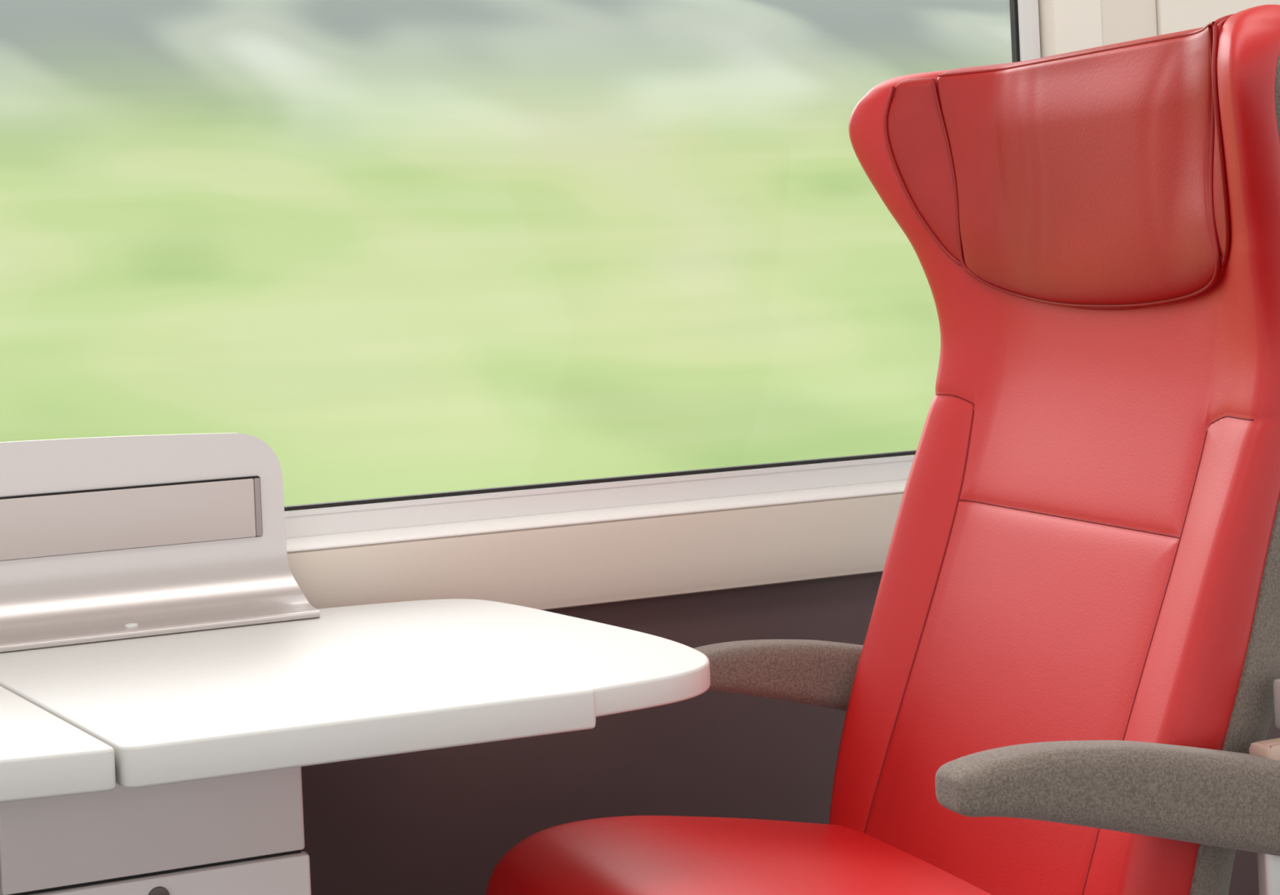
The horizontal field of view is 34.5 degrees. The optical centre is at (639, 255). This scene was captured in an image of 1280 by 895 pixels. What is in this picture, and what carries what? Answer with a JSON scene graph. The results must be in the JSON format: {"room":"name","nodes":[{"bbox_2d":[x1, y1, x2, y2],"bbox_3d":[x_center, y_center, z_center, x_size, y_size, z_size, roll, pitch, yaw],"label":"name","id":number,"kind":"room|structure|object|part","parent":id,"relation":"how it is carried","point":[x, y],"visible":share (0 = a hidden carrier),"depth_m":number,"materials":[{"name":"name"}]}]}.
{"room":"train carriage","nodes":[
{"label":"train carriage","id":0,"kind":"room"},
{"bbox_2d":[301,571,1279,894],"bbox_3d":[-0.204,0.763,2.414,4.600,0.693,0.075,-3,0,-22],"label":"wall","id":1,"kind":"structure","parent":0,"point":[437,821],"depth_m":2.45,"materials":[{"name":"grey plastic"}]},
{"bbox_2d":[287,492,903,610],"bbox_3d":[-0.211,0.368,2.386,4.600,0.098,0.074,-3,0,-22],"label":"window sill","id":2,"kind":"structure","parent":1,"relation":"attached to","point":[544,568],"depth_m":2.42,"materials":[{"name":"beige plastic"}]},
{"bbox_2d":[285,479,907,551],"bbox_3d":[-0.213,0.314,2.386,4.600,0.011,0.074,-3,0,-22],"label":"trim","id":3,"kind":"structure","parent":1,"relation":"attached to","point":[517,522],"depth_m":2.42,"materials":[{"name":"white plastic"}]},
{"bbox_2d":[1038,0,1102,57],"bbox_3d":[0.557,-0.176,2.731,0.073,0.898,0.102,-3,0,-22],"label":"wall panel","id":4,"kind":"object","parent":1,"relation":"attached to","point":[1065,26],"depth_m":2.68,"materials":[{"name":"white plastic"}]},
{"bbox_2d":[1100,0,1157,45],"bbox_3d":[0.633,-0.180,2.764,0.088,0.898,0.098,-3,0,-22],"label":"trim","id":5,"kind":"structure","parent":1,"relation":"attached to","point":[1122,20],"depth_m":2.72,"materials":[{"name":"beige plastic"}]},
{"bbox_2d":[1155,0,1279,35],"bbox_3d":[1.280,-0.209,3.028,1.308,0.898,0.104,-3,0,-22],"label":"trim","id":6,"kind":"structure","parent":1,"relation":"attached to","point":[1172,15],"depth_m":2.75,"materials":[{"name":"white plastic"}]},
{"bbox_3d":[0.491,1.109,0.768,4.600,0.060,3.485,-3,0,-22],"label":"floor","id":7,"kind":"structure","parent":0,"visible":0},
{"bbox_2d":[0,432,710,894],"bbox_3d":[-0.505,0.655,1.871,1.079,0.937,0.604,-3,0,-22],"label":"folding table","id":8,"kind":"object","parent":7,"relation":"on","point":[169,681],"visible":1,"depth_m":1.86,"materials":[{"name":"white plastic"}]},
{"bbox_3d":[-0.724,0.286,2.099,0.666,0.063,0.005,-3,0,-22],"label":"console lid","id":9,"kind":"part","parent":8,"relation":"part of","materials":[{"name":"grey plastic"}]},
{"bbox_3d":[-0.407,0.467,1.726,0.250,0.096,0.014,-3,0,-22],"label":"pedestal panel","id":10,"kind":"part","parent":8,"relation":"part of","materials":[{"name":"grey plastic"}]},
{"bbox_3d":[-0.391,0.793,1.724,0.254,0.550,0.015,-3,0,-22],"label":"door","id":11,"kind":"part","parent":8,"relation":"part of","materials":[{"name":"grey plastic"}]},
{"bbox_3d":[-0.413,0.272,2.228,0.006,0.063,0.004,-3,0,-22],"label":"console lid","id":12,"kind":"part","parent":8,"relation":"part of","materials":[{"name":"grey plastic"}]},
{"bbox_2d":[485,4,1279,894],"bbox_3d":[0.258,0.444,1.942,0.721,1.289,0.682,-3,0,-22],"label":"seat","id":13,"kind":"object","parent":7,"relation":"on","point":[1064,678],"visible":1,"depth_m":1.95,"materials":[{"name":"red leather"}]},
{"bbox_2d":[485,815,991,894],"bbox_3d":[0.160,0.630,1.899,0.491,0.161,0.536,-3,0,-22],"label":"seat cushion","id":14,"kind":"object","parent":13,"relation":"on","point":[626,855],"depth_m":1.95,"materials":[{"name":"leather"}]},
{"bbox_3d":[0.207,0.481,2.253,0.420,0.140,0.052,-3,0,-22],"label":"armrest","id":15,"kind":"part","parent":13,"relation":"part of","materials":[{"name":"grey fabric"}]},
{"bbox_3d":[0.391,0.239,2.001,0.295,0.888,0.682,-3,0,-22],"label":"backrest","id":16,"kind":"part","parent":13,"relation":"part of","materials":[{"name":"red leather"}]},
{"bbox_3d":[0.423,0.457,1.683,0.393,0.142,0.052,-3,0,-22],"label":"armrest","id":17,"kind":"part","parent":13,"relation":"part of","materials":[{"name":"grey fabric"}]},
{"bbox_3d":[-0.272,-0.839,2.403,4.600,0.500,0.098,-3,0,-22],"label":"wall","id":18,"kind":"structure","parent":0,"visible":0},
{"bbox_2d":[284,0,1040,537],"bbox_3d":[-0.618,-0.121,2.232,2.484,0.905,0.022,-3,0,-22],"label":"window","id":19,"kind":"structure","parent":18,"relation":"in","point":[418,509],"depth_m":2.46,"materials":[{"name":"white"}]},
{"label":"outside","id":20,"kind":"structure","parent":0,"visible":0},
{"bbox_2d":[0,0,1012,506],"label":"window","id":21,"kind":"structure","parent":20,"point":[392,247],"depth_m":25.07,"materials":[{"name":"glass"}]}
]}

